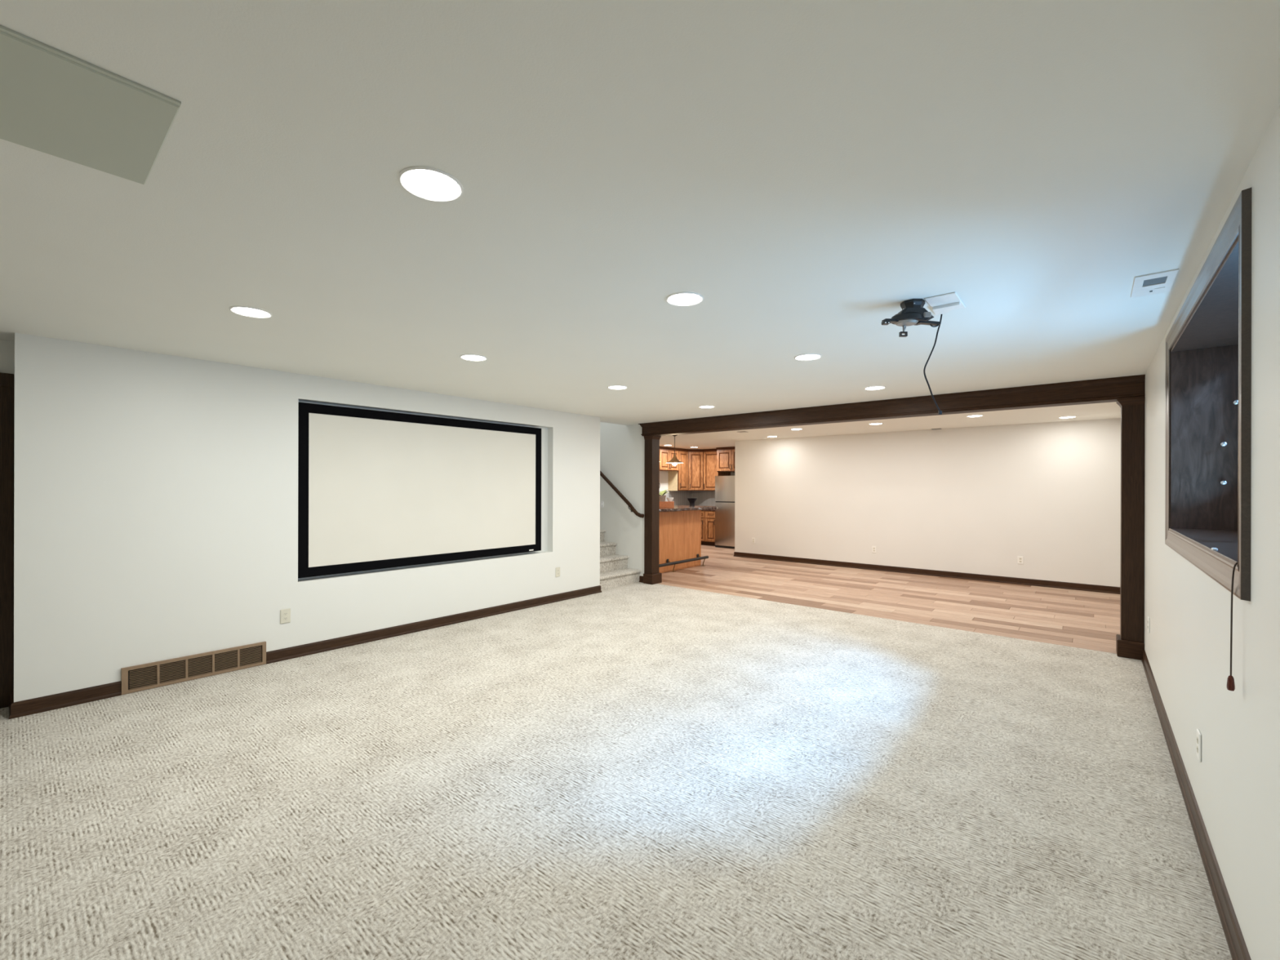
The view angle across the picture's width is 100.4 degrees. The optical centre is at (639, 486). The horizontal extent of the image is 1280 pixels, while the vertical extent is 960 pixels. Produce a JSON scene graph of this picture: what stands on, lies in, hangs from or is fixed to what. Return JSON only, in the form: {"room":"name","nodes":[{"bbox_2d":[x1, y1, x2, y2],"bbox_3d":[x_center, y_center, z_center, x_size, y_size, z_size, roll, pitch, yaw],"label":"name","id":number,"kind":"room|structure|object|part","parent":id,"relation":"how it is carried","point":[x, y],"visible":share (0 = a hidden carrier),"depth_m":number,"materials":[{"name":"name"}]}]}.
{"room":"leisure room","nodes":[
{"label":"leisure room","id":0,"kind":"room"},
{"bbox_2d":[0,339,13,674],"bbox_3d":[-5.186,0.241,2.491,0.100,2.440,2.927,0,0,40],"label":"wall","id":1,"kind":"structure","parent":0,"point":[6,347],"depth_m":3.56,"materials":[{"name":"paint"}]},
{"bbox_2d":[0,372,13,708],"bbox_3d":[-4.488,0.355,3.163,0.101,2.215,0.996,0,0,40],"label":"door","id":2,"kind":"structure","parent":1,"relation":"in","point":[6,380],"depth_m":3.53,"materials":[{"name":"brown wood"}]},
{"bbox_3d":[-4.510,-0.707,3.185,0.035,0.090,0.996,0,0,40],"label":"casing","id":3,"kind":"part","parent":2,"relation":"part of","materials":[{"name":"brown wood"}]},
{"bbox_2d":[13,333,631,702],"bbox_3d":[-2.101,-0.681,5.909,0.409,4.300,6.273,0,0,40],"label":"wall","id":4,"kind":"structure","parent":0,"point":[156,495],"depth_m":4.04,"materials":[{"name":"paint"}]},
{"bbox_2d":[120,641,266,694],"bbox_3d":[-3.370,1.371,4.075,0.022,0.183,0.860,0,0,40],"label":"air vent","id":5,"kind":"object","parent":4,"relation":"in","point":[143,677],"visible":1,"depth_m":4.03,"materials":[{"name":"metal"}]},
{"bbox_2d":[280,608,290,623],"bbox_3d":[-3.005,1.097,4.516,0.010,0.120,0.076,0,0,40],"label":"wall outlet","id":6,"kind":"object","parent":4,"relation":"attached to","point":[285,614],"visible":1,"depth_m":4.51,"materials":[{"name":"beige plastic"}]},
{"bbox_2d":[8,585,601,719],"bbox_3d":[-2.373,1.420,5.492,0.320,0.096,5.333,0,0,40],"label":"baseboard","id":7,"kind":"structure","parent":4,"relation":"attached to","point":[51,702],"depth_m":4.78,"materials":[{"name":"brown wood"}]},
{"bbox_2d":[297,402,541,577],"bbox_3d":[-2.109,0.033,5.637,0.054,1.523,2.672,0,0,40],"label":"projection screen","id":8,"kind":"object","parent":4,"relation":"attached to","point":[377,489],"visible":0.97,"depth_m":5.36,"materials":[{"name":"fabric"}]},
{"bbox_2d":[555,567,559,577],"bbox_3d":[-1.052,1.095,6.834,0.010,0.120,0.076,0,0,40],"label":"wall outlet","id":9,"kind":"object","parent":4,"relation":"attached to","point":[557,569],"visible":1,"depth_m":6.83,"materials":[{"name":"beige plastic"}]},
{"bbox_2d":[643,435,662,584],"bbox_3d":[0.194,0.349,8.153,0.184,2.250,0.236,0,0,40],"label":"trim","id":10,"kind":"structure","parent":4,"relation":"attached to","point":[651,575],"depth_m":8.10,"materials":[{"name":"brown wood"}]},
{"bbox_2d":[0,544,1231,959],"bbox_3d":[-0.308,1.503,6.141,9.820,0.060,15.000,0,0,40],"label":"floor","id":11,"kind":"structure","parent":0,"point":[639,771],"depth_m":2.56,"materials":[{"name":"carpet"}]},
{"bbox_2d":[600,529,641,590],"bbox_3d":[-1.478,0.321,8.842,3.103,2.298,0.978,0,0,40],"label":"staircase","id":12,"kind":"structure","parent":11,"relation":"on","point":[615,571],"depth_m":8.10,"materials":[{"name":"carpet"}]},
{"bbox_2d":[658,510,701,573],"bbox_3d":[0.318,0.945,9.436,0.530,1.058,1.964,0,0,40],"label":"bar","id":13,"kind":"object","parent":11,"relation":"on","point":[680,531],"visible":0.38,"depth_m":9.50,"materials":[{"name":"brown wood"}]},
{"bbox_3d":[0.531,0.946,9.307,0.018,1.058,0.798,0,0,40],"label":"panel","id":14,"kind":"part","parent":13,"relation":"part of","materials":[{"name":"brown wood"}]},
{"bbox_2d":[658,554,708,572],"bbox_3d":[0.588,1.364,9.218,0.168,0.222,1.940,0,0,40],"label":"rail","id":15,"kind":"object","parent":13,"relation":"attached to","point":[699,557],"visible":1,"depth_m":9.29,"materials":[{"name":"black metal"}]},
{"bbox_3d":[0.632,1.310,9.181,0.052,0.052,1.940,0,0,40],"label":"rail","id":16,"kind":"part","parent":15,"relation":"part of","materials":[{"name":"black metal"}]},
{"bbox_2d":[659,505,717,511],"bbox_3d":[0.488,0.390,9.424,0.924,0.046,2.163,0,0,40],"label":"countertop","id":17,"kind":"structure","parent":13,"relation":"on","point":[677,508],"depth_m":9.33,"materials":[{"name":"stone"}]},
{"bbox_2d":[659,501,674,507],"bbox_3d":[0.442,0.313,9.293,0.301,0.108,0.176,0,0,0],"label":"wooden box","id":18,"kind":"object","parent":17,"relation":"on","point":[662,504],"visible":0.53,"depth_m":9.21,"materials":[{"name":"brown wood"}]},
{"bbox_2d":[659,489,671,501],"bbox_3d":[0.380,0.146,9.337,0.351,0.224,0.362,0,0,29],"label":"potted plant","id":19,"kind":"object","parent":18,"relation":"on","point":[662,498],"visible":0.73,"depth_m":9.25,"materials":[{"name":"green plant"}]},
{"bbox_3d":[0.380,0.204,9.293,0.156,0.108,0.156,0,0,40],"label":"pot","id":20,"kind":"part","parent":19,"relation":"part of","materials":[{"name":"ceramic"}]},
{"bbox_2d":[666,497,673,501],"bbox_3d":[0.525,0.224,9.283,0.124,0.068,0.124,0,0,40],"label":"bowl","id":21,"kind":"object","parent":18,"relation":"on","point":[669,499],"visible":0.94,"depth_m":9.25,"materials":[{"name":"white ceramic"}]},
{"bbox_2d":[687,497,697,506],"bbox_3d":[0.996,0.294,10.184,0.194,0.147,0.194,0,0,40],"label":"bowl","id":22,"kind":"object","parent":17,"relation":"on","point":[691,500],"visible":1,"depth_m":10.14,"materials":[{"name":"ceramic"}]},
{"bbox_3d":[0.953,0.947,9.808,0.018,1.058,0.509,0,0,40],"label":"panel","id":23,"kind":"part","parent":13,"relation":"part of","materials":[{"name":"brown wood"}]},
{"bbox_3d":[1.126,0.947,10.018,0.033,1.058,0.033,0,0,40],"label":"corner trim","id":24,"kind":"part","parent":13,"relation":"part of","materials":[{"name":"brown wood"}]},
{"bbox_2d":[701,510,706,545],"bbox_3d":[1.492,1.040,13.862,0.856,0.875,0.669,0,0,40],"label":"base cabinet","id":25,"kind":"object","parent":11,"relation":"on","point":[704,542],"visible":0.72,"depth_m":13.39,"materials":[{"name":"brown wood"}]},
{"bbox_3d":[1.546,1.082,13.440,0.103,0.465,0.015,0,0,40],"label":"raised panel","id":26,"kind":"part","parent":25,"relation":"part of","materials":[{"name":"brown wood"}]},
{"bbox_3d":[1.546,1.082,13.440,0.195,0.557,0.020,0,0,40],"label":"door","id":27,"kind":"part","parent":25,"relation":"part of","materials":[{"name":"brown wood"}]},
{"bbox_2d":[705,511,715,546],"bbox_3d":[1.949,1.041,13.474,0.340,0.875,0.674,0,0,40],"label":"base cabinet","id":28,"kind":"object","parent":11,"relation":"on","point":[709,515],"visible":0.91,"depth_m":13.26,"materials":[{"name":"brown wood"}]},
{"bbox_3d":[1.762,0.700,13.251,0.307,0.162,0.020,0,0,40],"label":"drawer","id":29,"kind":"part","parent":28,"relation":"part of","materials":[{"name":"brown wood"}]},
{"bbox_3d":[1.761,1.083,13.251,0.307,0.557,0.020,0,0,40],"label":"door","id":30,"kind":"part","parent":28,"relation":"part of","materials":[{"name":"brown wood"}]},
{"bbox_3d":[1.762,1.083,13.252,0.186,0.436,0.015,0,0,40],"label":"raised panel","id":31,"kind":"part","parent":28,"relation":"part of","materials":[{"name":"brown wood"}]},
{"bbox_2d":[715,471,734,548],"bbox_3d":[2.358,0.557,13.048,0.827,1.844,0.798,0,0,40],"label":"refrigerator","id":32,"kind":"object","parent":11,"relation":"on","point":[724,485],"depth_m":12.81,"materials":[{"name":"silver metal"}]},
{"bbox_3d":[2.110,0.557,13.382,0.018,1.844,0.608,0,0,40],"label":"refrigerator side panel","id":33,"kind":"part","parent":32,"relation":"part of","materials":[{"name":"brown wood"}]},
{"bbox_3d":[2.132,0.902,12.756,0.795,1.043,0.060,0,0,40],"label":"door","id":34,"kind":"part","parent":32,"relation":"part of","materials":[{"name":"silver metal"}]},
{"bbox_3d":[2.134,0.049,12.756,0.795,0.616,0.060,0,0,40],"label":"freezer door","id":35,"kind":"part","parent":32,"relation":"part of","materials":[{"name":"silver metal"}]},
{"bbox_2d":[600,422,644,576],"bbox_3d":[-1.328,-0.680,9.438,3.803,4.300,0.120,0,0,40],"label":"wall","id":36,"kind":"structure","parent":0,"point":[622,447],"depth_m":8.46,"materials":[{"name":"paint"}]},
{"bbox_2d":[600,501,604,507],"bbox_3d":[-0.625,0.292,8.753,0.072,0.116,0.018,0,0,40],"label":"switch plate","id":37,"kind":"object","parent":36,"relation":"attached to","point":[602,504],"visible":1,"depth_m":8.75,"materials":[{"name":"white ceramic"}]},
{"bbox_2d":[600,470,644,517],"bbox_3d":[-1.129,-0.759,9.126,3.145,2.462,0.102,0,0,40],"label":"handrail","id":38,"kind":"object","parent":36,"relation":"attached to","point":[633,509],"visible":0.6,"depth_m":8.35,"materials":[{"name":"brown wood"}]},
{"bbox_2d":[639,575,643,582],"bbox_3d":[0.033,1.426,8.195,0.105,0.096,0.020,0,0,40],"label":"baseboard","id":39,"kind":"structure","parent":36,"relation":"attached to","point":[641,578],"depth_m":8.21,"materials":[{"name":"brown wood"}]},
{"bbox_2d":[638,374,1145,435],"bbox_3d":[2.205,-0.866,6.442,5.662,0.190,0.208,0,0,40],"label":"ceiling beam","id":40,"kind":"structure","parent":36,"relation":"attached to","point":[1106,389],"depth_m":5.65,"materials":[{"name":"brown wood"}]},
{"bbox_2d":[0,0,1279,449],"bbox_3d":[-0.004,-0.996,5.890,9.040,0.060,15.000,0,0,40],"label":"ceiling","id":41,"kind":"structure","parent":0,"point":[810,171],"depth_m":1.76,"materials":[{"name":"paint"}]},
{"bbox_2d":[0,25,181,184],"bbox_3d":[-1.634,-0.965,1.203,0.553,0.009,0.830,0,0,40],"label":"ceiling access panel","id":42,"kind":"object","parent":41,"relation":"attached to","point":[55,102],"visible":1,"depth_m":1.36,"materials":[{"name":"paint"}]},
{"bbox_2d":[229,306,272,318],"bbox_3d":[-2.159,-0.966,2.959,0.194,0.011,0.194,0,0,40],"label":"recessed light","id":43,"kind":"object","parent":41,"relation":"in","point":[246,311],"visible":1,"depth_m":2.94,"materials":[{"name":"white"}]},
{"bbox_2d":[398,165,462,201],"bbox_3d":[-0.668,-0.962,1.705,0.194,0.011,0.194,0,0,40],"label":"recessed light","id":44,"kind":"object","parent":41,"relation":"in","point":[428,183],"visible":1,"depth_m":1.69,"materials":[{"name":"white plastic"}]},
{"bbox_2d":[460,354,487,360],"bbox_3d":[-1.247,-0.964,3.995,0.194,0.011,0.194,0,0,40],"label":"recessed light","id":45,"kind":"object","parent":41,"relation":"in","point":[466,357],"visible":1,"depth_m":3.97,"materials":[{"name":"white plastic"}]},
{"bbox_2d":[607,385,627,389],"bbox_3d":[-0.218,-0.961,5.178,0.194,0.011,0.194,0,0,40],"label":"recessed light","id":46,"kind":"object","parent":41,"relation":"in","point":[612,387],"visible":1,"depth_m":5.14,"materials":[{"name":"white plastic"}]},
{"bbox_2d":[666,435,683,465],"bbox_3d":[0.643,-0.676,9.880,0.340,0.576,0.340,0,0,40],"label":"pendant light","id":47,"kind":"object","parent":41,"relation":"hanging from","point":[674,460],"visible":0.88,"depth_m":9.84,"materials":[{"name":"metal"}]},
{"bbox_3d":[0.642,-0.518,9.880,0.340,0.162,0.340,0,0,40],"label":"lamp shade","id":48,"kind":"part","parent":47,"relation":"part of","materials":[{"name":"metal"}]},
{"bbox_2d":[666,292,703,306],"bbox_3d":[0.230,-0.960,2.737,0.194,0.011,0.194,0,0,40],"label":"recessed light","id":49,"kind":"object","parent":41,"relation":"in","point":[680,299],"visible":1,"depth_m":2.72,"materials":[{"name":"white"}]},
{"bbox_2d":[698,405,715,408],"bbox_3d":[0.806,-0.958,6.418,0.194,0.011,0.194,0,0,40],"label":"recessed light","id":50,"kind":"object","parent":41,"relation":"in","point":[700,406],"visible":1,"depth_m":6.38,"materials":[{"name":"white plastic"}]},
{"bbox_2d":[794,353,821,360],"bbox_3d":[1.245,-0.957,3.951,0.194,0.011,0.194,0,0,40],"label":"recessed light","id":51,"kind":"object","parent":41,"relation":"in","point":[806,357],"visible":1,"depth_m":3.92,"materials":[{"name":"white plastic"}]},
{"bbox_2d":[864,386,885,390],"bbox_3d":[2.281,-0.955,5.175,0.194,0.011,0.194,0,0,40],"label":"recessed light","id":52,"kind":"object","parent":41,"relation":"in","point":[871,388],"visible":1,"depth_m":5.14,"materials":[{"name":"white plastic"}]},
{"bbox_2d":[868,422,882,424],"bbox_3d":[3.583,-0.952,8.095,0.194,0.011,0.194,0,0,40],"label":"recessed light","id":53,"kind":"object","parent":41,"relation":"in","point":[871,423],"visible":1,"depth_m":8.07,"materials":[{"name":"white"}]},
{"bbox_2d":[881,298,940,337],"bbox_3d":[1.413,-0.877,2.781,0.310,0.169,0.120,0,0,0],"label":"mount","id":54,"kind":"object","parent":41,"relation":"attached to","point":[913,312],"visible":1,"depth_m":2.75,"materials":[{"name":"black metal"}]},
{"bbox_3d":[1.312,-0.861,2.771,0.098,0.018,0.035,0,0,-11],"label":"arm","id":55,"kind":"part","parent":54,"relation":"part of","materials":[{"name":"black metal"}]},
{"bbox_3d":[1.390,-0.855,2.781,0.120,0.015,0.092,0,0,0],"label":"mount plate","id":56,"kind":"part","parent":54,"relation":"part of","materials":[{"name":"grey metal"}]},
{"bbox_3d":[1.476,-0.883,2.735,0.040,0.028,0.012,0,0,0],"label":"tilt knob","id":57,"kind":"part","parent":54,"relation":"part of","materials":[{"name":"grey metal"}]},
{"bbox_3d":[1.507,-0.855,2.782,0.117,0.017,0.032,0,0,-7],"label":"arm","id":58,"kind":"part","parent":54,"relation":"part of","materials":[{"name":"black metal"}]},
{"bbox_2d":[924,292,965,315],"bbox_3d":[1.605,-0.951,2.802,0.150,0.021,0.320,0,0,40],"label":"cable plate","id":59,"kind":"object","parent":41,"relation":"attached to","point":[942,304],"visible":1,"depth_m":2.77,"materials":[{"name":"white plastic"}]},
{"bbox_2d":[923,314,942,414],"bbox_3d":[1.629,-0.680,2.965,0.104,0.559,0.013,0,0,0],"label":"cord","id":60,"kind":"object","parent":59,"relation":"hanging from","point":[940,412],"visible":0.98,"depth_m":2.96,"materials":[{"name":"plastic"}]},
{"bbox_2d":[966,414,982,417],"bbox_3d":[4.513,-0.949,7.183,0.194,0.011,0.194,0,0,40],"label":"recessed light","id":61,"kind":"object","parent":41,"relation":"in","point":[973,415],"visible":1,"depth_m":7.14,"materials":[{"name":"white plastic"}]},
{"bbox_2d":[1058,416,1076,417],"bbox_3d":[5.846,-0.946,7.287,0.194,0.011,0.194,0,0,40],"label":"recessed light","id":62,"kind":"object","parent":41,"relation":"in","point":[1062,416],"visible":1,"depth_m":7.26,"materials":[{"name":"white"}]},
{"bbox_2d":[1130,268,1178,297],"bbox_3d":[2.428,-0.955,2.521,0.141,0.010,0.338,0,0,40],"label":"ceiling vent","id":63,"kind":"object","parent":41,"relation":"in","point":[1161,282],"visible":1,"depth_m":2.51,"materials":[{"name":"white plastic"}]},
{"bbox_2d":[659,471,668,490],"bbox_3d":[-0.422,0.253,12.334,0.100,2.440,5.480,0,0,40],"label":"wall","id":64,"kind":"structure","parent":0,"point":[664,475],"depth_m":13.48,"materials":[{"name":"white paint"}]},
{"bbox_2d":[659,446,679,471],"bbox_3d":[0.613,-0.675,13.190,0.375,0.570,0.780,0,0,40],"label":"upper cabinet","id":65,"kind":"object","parent":64,"relation":"attached to","point":[666,454],"visible":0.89,"depth_m":13.04,"materials":[{"name":"brown wood"}]},
{"bbox_3d":[0.597,-0.650,12.951,0.020,0.487,0.373,0,0,40],"label":"door","id":66,"kind":"part","parent":65,"relation":"part of","materials":[{"name":"brown wood"}]},
{"bbox_3d":[0.597,-0.650,12.952,0.015,0.366,0.252,0,0,40],"label":"raised panel","id":67,"kind":"part","parent":65,"relation":"part of","materials":[{"name":"brown wood"}]},
{"bbox_3d":[0.722,-0.935,13.098,0.060,0.050,0.780,0,0,40],"label":"crown","id":68,"kind":"part","parent":65,"relation":"part of","materials":[{"name":"brown wood"}]},
{"bbox_3d":[0.842,-0.649,13.242,0.020,0.487,0.373,0,0,40],"label":"door","id":69,"kind":"part","parent":65,"relation":"part of","materials":[{"name":"brown wood"}]},
{"bbox_3d":[0.842,-0.649,13.242,0.015,0.366,0.252,0,0,40],"label":"raised panel","id":70,"kind":"part","parent":65,"relation":"part of","materials":[{"name":"brown wood"}]},
{"bbox_2d":[667,448,688,490],"bbox_3d":[0.999,-0.426,13.648,0.375,1.065,0.420,0,0,40],"label":"upper cabinet","id":71,"kind":"object","parent":64,"relation":"attached to","point":[677,480],"visible":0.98,"depth_m":13.52,"materials":[{"name":"brown wood"}]},
{"bbox_3d":[0.839,-0.402,13.519,0.298,1.015,0.016,0,0,40],"label":"panel","id":72,"kind":"part","parent":71,"relation":"part of","materials":[{"name":"beige wood"}]},
{"bbox_3d":[1.091,-0.401,13.570,0.021,1.015,0.420,0,0,40],"label":"frame","id":73,"kind":"part","parent":71,"relation":"part of","materials":[{"name":"wood"}]},
{"bbox_3d":[1.106,-0.401,13.556,0.020,0.982,0.393,0,0,40],"label":"door","id":74,"kind":"part","parent":71,"relation":"part of","materials":[{"name":"brown wood"}]},
{"bbox_3d":[1.105,-0.401,13.556,0.015,0.861,0.272,0,0,40],"label":"raised panel","id":75,"kind":"part","parent":71,"relation":"part of","materials":[{"name":"brown wood"}]},
{"bbox_3d":[1.108,-0.934,13.557,0.060,0.050,0.420,0,0,40],"label":"crown","id":76,"kind":"part","parent":71,"relation":"part of","materials":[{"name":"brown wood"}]},
{"bbox_2d":[659,490,715,506],"bbox_3d":[1.002,0.335,13.016,1.198,0.450,2.600,0,0,40],"label":"backsplash","id":77,"kind":"structure","parent":64,"relation":"attached to","point":[704,498],"depth_m":14.06,"materials":[{"name":"tile"}]},
{"bbox_2d":[688,448,703,490],"bbox_3d":[1.422,-0.425,13.946,0.637,1.065,0.637,0,0,40],"label":"upper cabinet","id":78,"kind":"object","parent":64,"relation":"attached to","point":[695,456],"visible":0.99,"depth_m":13.73,"materials":[{"name":"wood"}]},
{"bbox_3d":[1.440,-0.400,13.731,0.252,0.861,0.015,0,0,-5],"label":"raised panel","id":79,"kind":"part","parent":78,"relation":"part of","materials":[{"name":"brown wood"}]},
{"bbox_3d":[1.441,-0.933,13.732,0.410,0.050,0.060,0,0,-5],"label":"crown","id":80,"kind":"part","parent":78,"relation":"part of","materials":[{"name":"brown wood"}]},
{"bbox_2d":[734,417,1120,586],"bbox_3d":[5.113,0.266,9.971,6.458,2.440,1.960,0,0,40],"label":"wall","id":81,"kind":"structure","parent":0,"point":[968,500],"depth_m":8.75,"materials":[{"name":"paint"}]},
{"bbox_2d":[871,546,876,552],"bbox_3d":[4.166,1.119,9.479,0.076,0.120,0.010,0,0,40],"label":"wall outlet","id":82,"kind":"object","parent":81,"relation":"attached to","point":[873,548],"visible":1,"depth_m":9.47,"materials":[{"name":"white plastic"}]},
{"bbox_2d":[733,551,1119,594],"bbox_3d":[4.673,1.437,9.738,6.128,0.096,1.080,0,0,40],"label":"baseboard","id":83,"kind":"structure","parent":81,"relation":"attached to","point":[1084,587],"depth_m":8.73,"materials":[{"name":"brown wood"}]},
{"bbox_2d":[1017,555,1023,564],"bbox_3d":[5.791,1.120,8.110,0.076,0.120,0.010,0,0,40],"label":"wall outlet","id":84,"kind":"object","parent":81,"relation":"attached to","point":[1020,558],"visible":1,"depth_m":8.11,"materials":[{"name":"white plastic"}]},
{"bbox_2d":[1144,104,1279,959],"bbox_3d":[2.713,0.260,2.382,0.350,2.440,12.940,0,0,40],"label":"wall","id":85,"kind":"structure","parent":0,"point":[1235,784],"depth_m":1.61,"materials":[{"name":"paint"}]},
{"bbox_2d":[1115,396,1145,660],"bbox_3d":[4.308,0.359,4.686,0.178,2.250,0.236,0,0,40],"label":"column","id":86,"kind":"structure","parent":85,"relation":"attached to","point":[1130,643],"depth_m":4.61,"materials":[{"name":"brown wood"}]},
{"bbox_2d":[1147,616,1150,632],"bbox_3d":[3.994,1.083,4.184,0.010,0.120,0.076,0,0,40],"label":"wall outlet","id":87,"kind":"object","parent":85,"relation":"attached to","point":[1148,618],"visible":1,"depth_m":4.16,"materials":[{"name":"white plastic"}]},
{"bbox_2d":[1141,649,1251,959],"bbox_3d":[1.344,1.429,1.048,0.020,0.096,9.140,0,0,40],"label":"baseboard","id":88,"kind":"structure","parent":85,"relation":"attached to","point":[1238,950],"depth_m":2.14,"materials":[{"name":"brown wood"}]},
{"bbox_2d":[1196,728,1201,762],"bbox_3d":[2.383,1.102,2.272,0.010,0.120,0.076,0,0,40],"label":"wall outlet","id":89,"kind":"object","parent":85,"relation":"attached to","point":[1198,733],"visible":1,"depth_m":2.25,"materials":[{"name":"white plastic"}]},
{"bbox_2d":[1164,187,1251,601],"bbox_3d":[2.590,-0.270,2.251,0.370,1.220,2.060,0,0,40],"label":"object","id":90,"kind":"structure","parent":85,"relation":"in","point":[1208,423],"depth_m":2.90,"materials":[{"name":"brown wood"}]},
{"bbox_3d":[3.091,-0.269,3.117,0.020,1.220,0.090,0,0,40],"label":"casing","id":91,"kind":"part","parent":90,"relation":"part of","materials":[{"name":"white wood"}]},
{"bbox_3d":[2.455,0.295,2.364,0.020,0.090,2.060,0,0,40],"label":"casing","id":92,"kind":"part","parent":90,"relation":"part of","materials":[{"name":"brown wood"}]},
{"bbox_3d":[2.592,0.246,2.248,0.362,0.016,1.852,0,0,40],"label":"sill","id":93,"kind":"part","parent":90,"relation":"part of","materials":[{"name":"brown wood"}]},
{"bbox_3d":[2.458,-0.835,2.364,0.020,0.090,2.060,0,0,40],"label":"casing","id":94,"kind":"part","parent":90,"relation":"part of","materials":[{"name":"brown wood"}]},
{"bbox_3d":[3.203,-0.022,2.925,0.022,0.021,0.031,0,0,40],"label":"knob","id":95,"kind":"part","parent":90,"relation":"part of","materials":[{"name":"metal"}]},
{"bbox_3d":[3.204,-0.234,2.925,0.022,0.021,0.031,0,0,40],"label":"knob","id":96,"kind":"part","parent":90,"relation":"part of","materials":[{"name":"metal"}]},
{"bbox_2d":[1226,561,1237,691],"bbox_3d":[1.899,0.431,1.634,0.150,0.403,0.016,0,0,18],"label":"blind cord","id":97,"kind":"object","parent":90,"relation":"hanging from","point":[1230,681],"visible":0.73,"depth_m":1.65,"materials":[{"name":"black plastic"}]},
{"bbox_3d":[1.901,0.409,1.632,0.144,0.359,0.009,0,0,17],"label":"cord","id":98,"kind":"part","parent":97,"relation":"part of","materials":[{"name":"black fabric"}]},
{"bbox_3d":[1.822,-0.272,1.611,0.020,1.220,0.090,0,0,40],"label":"casing","id":99,"kind":"part","parent":90,"relation":"part of","materials":[{"name":"brown wood"}]},
{"bbox_3d":[2.368,0.259,13.631,2.697,2.440,0.100,0,0,40],"label":"wall","id":100,"kind":"structure","parent":0,"visible":0},
{"bbox_2d":[703,448,717,490],"bbox_3d":[1.954,-0.424,13.669,0.589,1.065,0.375,0,0,40],"label":"upper cabinet","id":101,"kind":"object","parent":100,"relation":"attached to","point":[710,472],"visible":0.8,"depth_m":13.62,"materials":[{"name":"brown wood"}]},
{"bbox_3d":[1.864,-0.932,13.561,0.589,0.050,0.060,0,0,40],"label":"crown","id":102,"kind":"part","parent":101,"relation":"part of","materials":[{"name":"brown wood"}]},
{"bbox_3d":[1.862,-0.399,13.563,0.441,0.861,0.015,0,0,40],"label":"raised panel","id":103,"kind":"part","parent":101,"relation":"part of","materials":[{"name":"brown wood"}]},
{"bbox_2d":[715,446,734,472],"bbox_3d":[2.561,-0.660,12.955,1.255,0.590,0.685,0,0,40],"label":"upper cabinet","id":104,"kind":"object","parent":100,"relation":"attached to","point":[725,455],"visible":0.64,"depth_m":12.96,"materials":[{"name":"brown wood"}]},
{"bbox_3d":[2.054,-0.636,12.995,0.405,0.507,0.020,0,0,40],"label":"door","id":105,"kind":"part","parent":104,"relation":"part of","materials":[{"name":"brown wood"}]},
{"bbox_3d":[2.054,-0.636,12.995,0.284,0.386,0.015,0,0,40],"label":"raised panel","id":106,"kind":"part","parent":104,"relation":"part of","materials":[{"name":"brown wood"}]},
{"bbox_3d":[2.371,-0.931,12.729,1.255,0.050,0.060,0,0,40],"label":"crown","id":107,"kind":"part","parent":104,"relation":"part of","materials":[{"name":"brown wood"}]},
{"bbox_3d":[2.369,-0.636,12.730,0.405,0.507,0.020,0,0,40],"label":"door","id":108,"kind":"part","parent":104,"relation":"part of","materials":[{"name":"brown wood"}]}
]}

